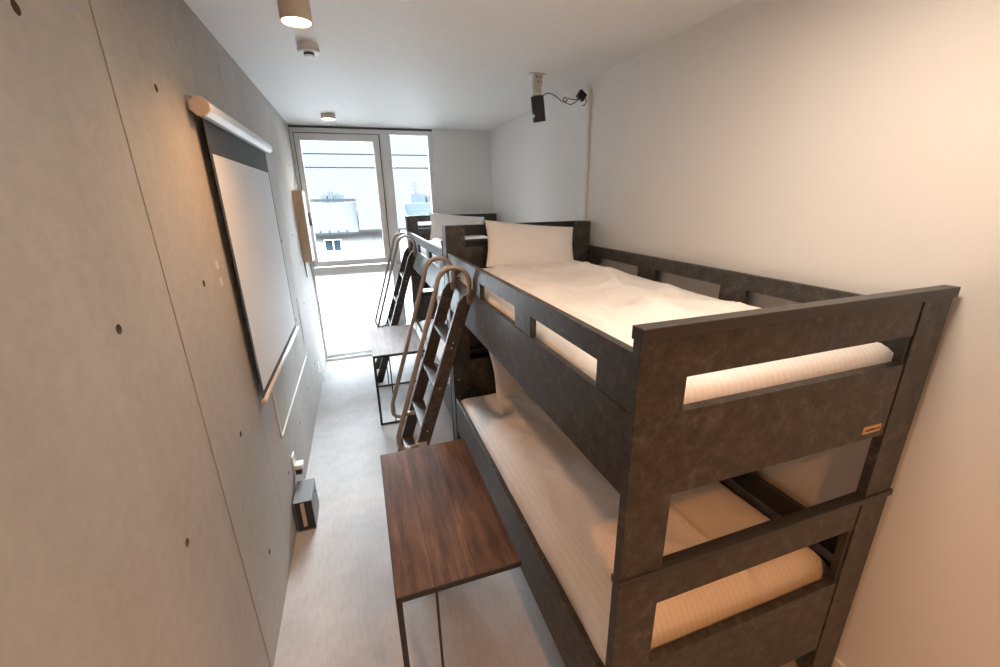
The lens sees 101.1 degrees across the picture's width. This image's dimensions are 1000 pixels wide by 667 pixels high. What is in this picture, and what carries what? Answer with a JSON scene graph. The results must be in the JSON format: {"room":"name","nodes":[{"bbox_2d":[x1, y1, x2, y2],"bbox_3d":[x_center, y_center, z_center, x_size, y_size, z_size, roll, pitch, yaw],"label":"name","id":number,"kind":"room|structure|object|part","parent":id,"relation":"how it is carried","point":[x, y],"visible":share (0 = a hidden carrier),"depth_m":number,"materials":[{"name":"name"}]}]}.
{"room":"dormitory","nodes":[
{"label":"dormitory","id":0,"kind":"room"},
{"bbox_2d":[0,0,325,666],"bbox_3d":[-1.192,0.062,1.625,0.200,2.640,7.062,-7,19,-18],"label":"wall","id":1,"kind":"structure","parent":0,"point":[148,484],"depth_m":1.01,"materials":[{"name":"concrete"}]},
{"bbox_2d":[185,95,298,404],"bbox_3d":[-1.330,-0.461,2.323,0.080,1.300,1.348,-7,19,-18],"label":"projection screen","id":2,"kind":"object","parent":1,"relation":"attached to","point":[237,154],"visible":1,"depth_m":2.11,"materials":[{"name":"white fabric"}]},
{"bbox_3d":[-1.119,0.325,1.953,0.029,0.028,0.014,-7,19,-18],"label":"knob","id":3,"kind":"part","parent":2,"relation":"part of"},
{"bbox_2d":[272,298,306,437],"bbox_3d":[-1.482,0.152,2.913,0.006,0.520,1.400,-7,19,-18],"label":"trim","id":4,"kind":"structure","parent":1,"relation":"attached to","point":[281,432],"depth_m":2.71,"materials":[{"name":"white plastic"}]},
{"bbox_2d":[291,451,295,473],"bbox_3d":[-1.297,0.812,2.591,0.009,0.120,0.070,-7,19,-18],"label":"wall socket","id":5,"kind":"object","parent":1,"relation":"attached to","point":[292,455],"visible":0.87,"depth_m":2.57,"materials":[{"name":"white plastic"}]},
{"bbox_2d":[295,460,303,474],"bbox_3d":[-1.270,0.849,2.612,0.045,0.065,0.064,-7,19,-18],"label":"plug adapter","id":6,"kind":"object","parent":5,"relation":"attached to","point":[299,464],"visible":1,"depth_m":2.59,"materials":[{"name":"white plastic"}]},
{"bbox_2d":[292,190,314,261],"bbox_3d":[-2.000,-1.093,4.198,0.088,0.690,0.290,-7,19,-18],"label":"wall box","id":7,"kind":"object","parent":1,"relation":"attached to","point":[299,200],"visible":1,"depth_m":4.09,"materials":[{"name":"brown wood"}]},
{"bbox_2d":[326,129,491,360],"bbox_3d":[-1.161,-1.018,5.095,2.598,2.740,0.200,-7,19,-18],"label":"wall","id":8,"kind":"structure","parent":0,"point":[462,158],"depth_m":4.95,"materials":[{"name":"white paint"}]},
{"bbox_2d":[288,125,436,357],"bbox_3d":[-1.472,-1.021,4.913,1.500,2.610,0.126,-7,19,-18],"label":"window","id":9,"kind":"structure","parent":8,"relation":"in","point":[347,291],"depth_m":4.91,"materials":[{"name":"silver metal"}]},
{"bbox_3d":[-1.754,-1.490,4.676,0.860,1.412,0.062,-7,19,-18],"label":"casement sash","id":10,"kind":"part","parent":9,"relation":"part of","materials":[{"name":"silver metal"}]},
{"bbox_3d":[-1.731,-0.259,5.082,0.885,0.985,0.006,-7,19,-18],"label":"frosted pane","id":11,"kind":"part","parent":9,"relation":"part of","materials":[{"name":"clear glass"}]},
{"bbox_3d":[-1.006,-0.347,5.312,0.435,0.985,0.006,-7,19,-18],"label":"frosted pane","id":12,"kind":"part","parent":9,"relation":"part of","materials":[{"name":"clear glass"}]},
{"bbox_2d":[184,0,741,130],"bbox_3d":[-0.083,-1.403,1.552,2.598,0.150,7.062,-7,19,-18],"label":"ceiling","id":13,"kind":"structure","parent":0,"point":[407,64],"depth_m":2.23,"materials":[{"name":"white paint"}]},
{"bbox_2d":[277,0,312,27],"bbox_3d":[-0.729,-1.190,1.444,0.106,0.165,0.106,-7,19,-18],"label":"ceiling lamp","id":14,"kind":"object","parent":13,"relation":"attached to","point":[292,13],"visible":1,"depth_m":1.43,"materials":[{"name":"brown"}]},
{"bbox_2d":[281,17,310,26],"bbox_3d":[-0.727,-1.117,1.468,0.097,0.004,0.097,-7,19,-18],"label":"diffuser","id":15,"kind":"object","parent":14,"relation":"attached to","point":[289,21],"depth_m":1.47,"materials":[{"name":"white plastic"}]},
{"bbox_2d":[297,40,319,58],"bbox_3d":[-0.990,-1.463,2.128,0.112,0.060,0.112,-7,19,-18],"label":"smoke detector","id":16,"kind":"object","parent":13,"relation":"attached to","point":[308,49],"visible":1,"depth_m":2.10,"materials":[{"name":"white plastic"}]},
{"bbox_2d":[321,113,335,120],"bbox_3d":[-1.596,-2.013,3.821,0.124,0.042,0.124,-7,19,-18],"label":"ceiling lamp","id":17,"kind":"object","parent":13,"relation":"attached to","point":[324,116],"visible":1,"depth_m":3.78,"materials":[{"name":"brown"}]},
{"bbox_2d":[528,72,546,96],"bbox_3d":[0.246,-1.645,2.723,0.110,0.129,0.070,-7,19,-18],"label":"bracket","id":18,"kind":"object","parent":13,"relation":"attached to","point":[536,77],"visible":0.94,"depth_m":2.70,"materials":[{"name":"metal"}]},
{"bbox_3d":[0.245,-1.704,2.703,0.110,0.005,0.060,-7,19,-18],"label":"plate","id":19,"kind":"part","parent":18,"relation":"part of","materials":[{"name":"metal"}]},
{"bbox_2d":[531,93,579,122],"bbox_3d":[0.376,-1.546,2.837,0.382,0.184,0.091,-11,21,-29],"label":"projector","id":20,"kind":"object","parent":18,"relation":"hanging from","point":[537,102],"visible":1,"depth_m":2.75,"materials":[{"name":"black plastic"}]},
{"bbox_3d":[0.419,-1.606,2.821,0.305,0.061,0.024,-9,20,-24],"label":"looped cord","id":21,"kind":"part","parent":20,"relation":"part of","materials":[{"name":"black plastic"}]},
{"bbox_2d":[274,353,806,666],"bbox_3d":[-0.032,1.249,2.418,2.598,0.150,7.062,-7,19,-18],"label":"floor","id":22,"kind":"structure","parent":0,"point":[340,610],"depth_m":2.08,"materials":[{"name":"grey concrete"}]},
{"bbox_2d":[293,478,318,531],"bbox_3d":[-1.182,1.048,2.527,0.108,0.205,0.215,-7,19,-18],"label":"box","id":23,"kind":"object","parent":22,"relation":"on","point":[306,501],"visible":1,"depth_m":2.45,"materials":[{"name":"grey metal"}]},
{"bbox_3d":[-1.158,1.072,2.429,0.021,0.164,0.006,-7,19,-18],"label":"wooden handle","id":24,"kind":"part","parent":23,"relation":"part of","materials":[{"name":"brown wood"}]},
{"bbox_3d":[-1.155,1.077,2.438,0.092,0.197,0.004,-7,19,-18],"label":"plate","id":25,"kind":"part","parent":23,"relation":"part of","materials":[{"name":"black plastic"}]},
{"bbox_2d":[375,232,416,382],"bbox_3d":[-1.145,-0.287,4.462,0.578,1.543,0.446,-7,19,-18],"label":"ladder","id":26,"kind":"object","parent":22,"relation":"on","point":[408,259],"visible":0.81,"depth_m":4.39,"materials":[{"name":"brown metal"}]},
{"bbox_3d":[-1.224,-0.271,4.671,0.543,1.385,0.022,-7,19,-18],"label":"rail","id":27,"kind":"part","parent":26,"relation":"part of","materials":[{"name":"metal"}]},
{"bbox_3d":[-1.194,-0.583,4.560,0.472,1.040,0.026,-7,19,-18],"label":"handrail","id":28,"kind":"part","parent":26,"relation":"part of","materials":[{"name":"brown metal"}]},
{"bbox_3d":[-1.065,-0.467,4.200,0.472,1.040,0.026,-7,19,-18],"label":"handrail","id":29,"kind":"part","parent":26,"relation":"part of","materials":[{"name":"brown metal"}]},
{"bbox_2d":[369,324,424,425],"bbox_3d":[-0.975,0.352,3.931,0.434,0.650,0.835,-7,19,-18],"label":"side table","id":30,"kind":"object","parent":22,"relation":"on","point":[389,341],"visible":0.83,"depth_m":3.69,"materials":[{"name":"brown wood"}]},
{"bbox_3d":[-1.040,0.504,3.509,0.020,0.626,0.020,-7,19,-18],"label":"leg","id":31,"kind":"part","parent":30,"relation":"part of","materials":[{"name":"metal"}]},
{"bbox_3d":[-0.923,0.491,3.542,0.009,0.626,0.009,-7,19,-18],"label":"support rod","id":32,"kind":"part","parent":30,"relation":"part of","materials":[{"name":"metal"}]},
{"bbox_3d":[-0.980,0.055,3.834,0.434,0.023,0.835,-7,19,-18],"label":"frame","id":33,"kind":"part","parent":30,"relation":"part of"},
{"bbox_2d":[390,256,472,451],"bbox_3d":[-0.448,0.337,2.509,0.578,1.543,0.446,-7,19,-18],"label":"ladder","id":34,"kind":"object","parent":22,"relation":"on","point":[438,378],"visible":0.84,"depth_m":2.37,"materials":[{"name":"laminate"}]},
{"bbox_3d":[-0.497,0.041,2.608,0.472,1.040,0.026,-7,19,-18],"label":"handrail","id":35,"kind":"part","parent":34,"relation":"part of","materials":[{"name":"brown metal"}]},
{"bbox_3d":[-0.527,0.353,2.719,0.543,1.385,0.022,-7,19,-18],"label":"rail","id":36,"kind":"part","parent":34,"relation":"part of","materials":[{"name":"laminate"}]},
{"bbox_3d":[-0.398,0.468,2.358,0.543,1.385,0.022,-7,19,-18],"label":"rail","id":37,"kind":"part","parent":34,"relation":"part of","materials":[{"name":"laminate"}]},
{"bbox_2d":[380,439,520,666],"bbox_3d":[-0.258,1.014,1.859,0.434,0.650,0.835,-7,19,-18],"label":"side table","id":38,"kind":"object","parent":22,"relation":"on","point":[446,530],"visible":1,"depth_m":1.61,"materials":[{"name":"brown wood"}]},
{"bbox_3d":[-0.324,1.166,1.437,0.020,0.626,0.020,-7,19,-18],"label":"leg","id":39,"kind":"part","parent":38,"relation":"part of","materials":[{"name":"metal"}]},
{"bbox_3d":[-0.207,1.153,1.470,0.009,0.626,0.009,-7,19,-18],"label":"support rod","id":40,"kind":"part","parent":38,"relation":"part of","materials":[{"name":"metal"}]},
{"bbox_2d":[405,213,496,440],"bbox_3d":[-0.217,-0.292,4.170,1.085,1.700,2.145,-7,19,-18],"label":"bunk bed","id":41,"kind":"object","parent":22,"relation":"on","point":[420,234],"visible":0.24,"depth_m":4.58,"materials":[{"name":"black wood"}]},
{"bbox_3d":[-0.995,-0.530,4.943,0.128,1.700,0.112,-7,19,-18],"label":"head post","id":42,"kind":"part","parent":41,"relation":"part of","materials":[{"name":"laminate"}]},
{"bbox_3d":[-0.709,-0.798,3.787,0.024,0.147,1.996,-7,19,-18],"label":"guard rail","id":43,"kind":"part","parent":41,"relation":"part of","materials":[{"name":"laminate"}]},
{"bbox_3d":[0.047,-0.345,3.080,0.937,0.667,0.028,-7,19,-18],"label":"foot panel","id":44,"kind":"part","parent":41,"relation":"part of","materials":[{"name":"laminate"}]},
{"bbox_3d":[0.062,0.410,3.326,0.937,0.877,0.028,-7,19,-18],"label":"foot panel","id":45,"kind":"part","parent":41,"relation":"part of","materials":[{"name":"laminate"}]},
{"bbox_3d":[-0.103,-0.639,5.226,0.128,1.700,0.112,-7,19,-18],"label":"head post","id":46,"kind":"part","parent":41,"relation":"part of","materials":[{"name":"laminate"}]},
{"bbox_3d":[-0.215,-0.670,4.000,0.990,0.148,1.975,-7,19,-18],"label":"mattress","id":47,"kind":"object","parent":41,"relation":"on","visible":0},
{"bbox_2d":[415,236,487,265],"bbox_3d":[-0.230,-0.812,3.946,0.967,0.154,1.950,-7,19,-18],"label":"duvet","id":48,"kind":"object","parent":47,"relation":"on","point":[437,241],"visible":0.09,"depth_m":4.31,"materials":[{"name":"white fabric"}]},
{"bbox_2d":[430,213,483,239],"bbox_3d":[-0.485,-1.212,4.725,0.666,0.352,0.166,-6,19,-15],"label":"pillow","id":49,"kind":"object","parent":48,"relation":"on","point":[437,220],"visible":0.5,"depth_m":4.66,"materials":[{"name":"white fabric"}]},
{"bbox_3d":[-0.198,0.218,4.290,0.990,0.181,1.975,-7,19,-18],"label":"mattress","id":50,"kind":"object","parent":41,"relation":"on","visible":0},
{"bbox_2d":[419,319,449,379],"bbox_3d":[-0.211,0.038,4.225,1.009,0.197,1.950,-7,19,-18],"label":"duvet","id":51,"kind":"object","parent":50,"relation":"on","point":[441,344],"visible":0.06,"depth_m":4.02,"materials":[{"name":"white fabric"}]},
{"bbox_2d":[442,220,960,666],"bbox_3d":[0.480,0.331,2.217,1.085,1.700,2.145,-7,19,-18],"label":"bunk bed","id":52,"kind":"object","parent":22,"relation":"on","point":[633,423],"visible":0.78,"depth_m":1.20,"materials":[{"name":"laminate"}]},
{"bbox_3d":[-0.298,0.094,2.991,0.128,1.700,0.112,-7,19,-18],"label":"head post","id":53,"kind":"part","parent":52,"relation":"part of","materials":[{"name":"laminate"}]},
{"bbox_2d":[470,353,489,358],"bbox_3d":[0.149,0.136,3.167,1.026,0.016,0.065,-7,19,-18],"label":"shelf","id":54,"kind":"object","parent":52,"relation":"attached to","point":[472,355],"depth_m":3.06,"materials":[{"name":"black wood"}]},
{"bbox_3d":[-0.012,-0.175,1.835,0.024,0.147,1.996,-7,19,-18],"label":"guard rail","id":55,"kind":"part","parent":52,"relation":"part of","materials":[{"name":"laminate"}]},
{"bbox_3d":[0.594,-0.016,3.274,0.128,1.700,0.112,-7,19,-18],"label":"head post","id":56,"kind":"part","parent":52,"relation":"part of","materials":[{"name":"laminate"}]},
{"bbox_3d":[0.759,1.034,1.374,0.937,0.877,0.028,-7,19,-18],"label":"foot panel","id":57,"kind":"part","parent":52,"relation":"part of","materials":[{"name":"laminate"}]},
{"bbox_3d":[0.972,-0.294,2.148,0.024,0.147,1.996,-7,19,-18],"label":"wall guard rail","id":58,"kind":"part","parent":52,"relation":"part of","materials":[{"name":"laminate"}]},
{"bbox_3d":[0.744,0.278,1.127,0.937,0.667,0.028,-7,19,-18],"label":"foot panel","id":59,"kind":"part","parent":52,"relation":"part of","materials":[{"name":"laminate"}]},
{"bbox_3d":[0.978,0.524,2.412,0.025,0.095,1.996,-7,19,-18],"label":"wall rail","id":60,"kind":"part","parent":52,"relation":"part of","materials":[{"name":"brown wood"}]},
{"bbox_3d":[1.272,0.971,1.537,0.128,0.877,0.028,-7,19,-18],"label":"foot post","id":61,"kind":"part","parent":52,"relation":"part of","materials":[{"name":"laminate"}]},
{"bbox_3d":[1.133,0.291,1.254,0.080,0.024,0.003,-7,19,-18],"label":"maker plate","id":62,"kind":"part","parent":52,"relation":"part of","materials":[{"name":"orange metal"}]},
{"bbox_3d":[1.258,0.215,1.291,0.128,0.667,0.028,-7,19,-18],"label":"foot post","id":63,"kind":"part","parent":52,"relation":"part of","materials":[{"name":"laminate"}]},
{"bbox_3d":[0.482,-0.046,2.048,0.990,0.148,1.975,-7,19,-18],"label":"mattress","id":64,"kind":"object","parent":52,"relation":"on","visible":0},
{"bbox_2d":[457,260,893,403],"bbox_3d":[0.468,-0.189,1.994,0.967,0.154,1.950,-7,19,-18],"label":"duvet","id":65,"kind":"object","parent":64,"relation":"on","point":[611,300],"visible":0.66,"depth_m":1.53,"materials":[{"name":"white fabric"}]},
{"bbox_2d":[485,220,573,266],"bbox_3d":[0.212,-0.589,2.773,0.666,0.352,0.166,-6,19,-15],"label":"pillow","id":66,"kind":"object","parent":65,"relation":"on","point":[508,243],"visible":0.91,"depth_m":2.71,"materials":[{"name":"white fabric"}]},
{"bbox_3d":[0.500,0.841,2.337,0.990,0.181,1.975,-7,19,-18],"label":"mattress","id":67,"kind":"object","parent":52,"relation":"on","visible":0},
{"bbox_2d":[461,390,828,664],"bbox_3d":[0.486,0.662,2.272,1.009,0.197,1.950,-7,19,-18],"label":"duvet","id":68,"kind":"object","parent":67,"relation":"on","point":[571,510],"visible":0.47,"depth_m":1.71,"materials":[{"name":"white fabric"}]},
{"bbox_2d":[489,352,527,398],"bbox_3d":[0.249,0.273,3.039,0.641,0.354,0.188,-7,19,-18],"label":"pillow","id":69,"kind":"object","parent":68,"relation":"on","point":[506,385],"visible":0.15,"depth_m":2.93,"materials":[{"name":"white fabric"}]},
{"bbox_2d":[491,0,999,666],"bbox_3d":[1.078,-0.217,2.346,0.200,2.640,7.062,-7,19,-18],"label":"wall","id":70,"kind":"structure","parent":0,"point":[853,146],"depth_m":1.47,"materials":[{"name":"white paint"}]},
{"bbox_2d":[576,89,586,105],"bbox_3d":[0.571,-1.652,2.881,0.080,0.100,0.028,-7,19,-18],"label":"power adapter","id":71,"kind":"object","parent":70,"relation":"attached to","point":[581,94],"visible":1,"depth_m":2.87,"materials":[{"name":"black plastic"}]},
{"bbox_2d":[583,84,591,220],"bbox_3d":[0.637,-0.508,3.225,0.038,2.544,0.028,-7,19,-18],"label":"cable conduit","id":72,"kind":"object","parent":70,"relation":"attached to","point":[590,89],"visible":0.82,"depth_m":2.96,"materials":[{"name":"white plastic"}]},
{"bbox_2d":[831,657,845,666],"bbox_3d":[1.001,1.022,2.714,0.012,0.060,6.662,-7,19,-18],"label":"baseboard","id":73,"kind":"structure","parent":70,"relation":"attached to","point":[836,663],"depth_m":1.67,"materials":[{"name":"white plastic"}]},
{"label":"outside","id":74,"kind":"structure","parent":0,"visible":0},
{"bbox_3d":[-43.110,-29.671,122.383,240.000,0.200,254.400,-7,19,-18],"label":"ground","id":75,"kind":"structure","parent":74,"visible":0},
{"bbox_2d":[321,194,327,202],"bbox_3d":[-30.779,-19.546,73.691,0.900,10.300,4.000,-7,19,-18],"label":"building","id":76,"kind":"structure","parent":75,"relation":"on","point":[323,196],"depth_m":70.57,"materials":[{"name":"white"}]},
{"bbox_2d":[327,191,334,202],"bbox_3d":[-30.112,-20.194,74.832,0.800,10.800,4.000,-7,19,-18],"label":"building","id":77,"kind":"structure","parent":75,"relation":"on","point":[330,194],"depth_m":71.66,"materials":[{"name":"white"}]},
{"bbox_2d":[309,199,355,201],"bbox_3d":[-32.102,-12.027,52.336,34.600,9.300,2.000,-7,19,-18],"label":"elevated road","id":78,"kind":"structure","parent":75,"relation":"on","point":[311,200],"depth_m":53.20,"materials":[{"name":"grey concrete"}]},
{"bbox_2d":[334,193,343,201],"bbox_3d":[-29.153,-20.472,76.194,1.500,10.450,4.000,-7,19,-18],"label":"building","id":79,"kind":"structure","parent":75,"relation":"on","point":[336,196],"depth_m":72.98,"materials":[{"name":"white"}]},
{"bbox_2d":[310,192,406,260],"bbox_3d":[-6.044,-0.611,15.970,5.000,9.200,5.950,-7,19,-18],"label":"house","id":80,"kind":"structure","parent":75,"relation":"on","point":[341,231],"depth_m":13.13,"materials":[{"name":"white plastic"}]},
{"bbox_3d":[-5.176,-2.729,12.768,0.450,0.320,0.005,-7,19,-18],"label":"pane","id":81,"kind":"part","parent":80,"relation":"part of","materials":[{"name":"blue glass"}]},
{"bbox_2d":[401,202,431,252],"bbox_3d":[-5.196,-4.120,27.321,2.550,8.800,7.000,-7,19,-18],"label":"building","id":82,"kind":"structure","parent":75,"relation":"on","point":[412,209],"depth_m":23.75,"materials":[{"name":"white"}]},
{"bbox_2d":[411,193,425,202],"bbox_3d":[-15.890,-22.382,81.427,2.200,10.350,4.000,-7,19,-18],"label":"building","id":83,"kind":"structure","parent":75,"relation":"on","point":[420,198],"depth_m":78.44,"materials":[{"name":"white"}]},
{"bbox_2d":[425,195,430,202],"bbox_3d":[-13.463,-22.817,83.263,2.600,9.950,4.000,-7,19,-18],"label":"building","id":84,"kind":"structure","parent":75,"relation":"on","point":[427,198],"depth_m":79.98,"materials":[{"name":"white"}]},
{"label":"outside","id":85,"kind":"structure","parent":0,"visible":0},
{"bbox_2d":[302,153,427,155],"bbox_3d":[-2.039,-2.336,5.356,7.000,0.029,0.014,-7,19,-18],"label":"overhead wire","id":86,"kind":"object","parent":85,"point":[302,153],"visible":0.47,"depth_m":5.39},
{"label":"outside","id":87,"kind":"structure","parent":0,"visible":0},
{"bbox_2d":[304,167,428,168],"bbox_3d":[-2.036,-2.181,5.407,7.000,0.029,0.014,-7,19,-18],"label":"overhead wire","id":88,"kind":"object","parent":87,"point":[304,167],"visible":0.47,"depth_m":5.48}
]}

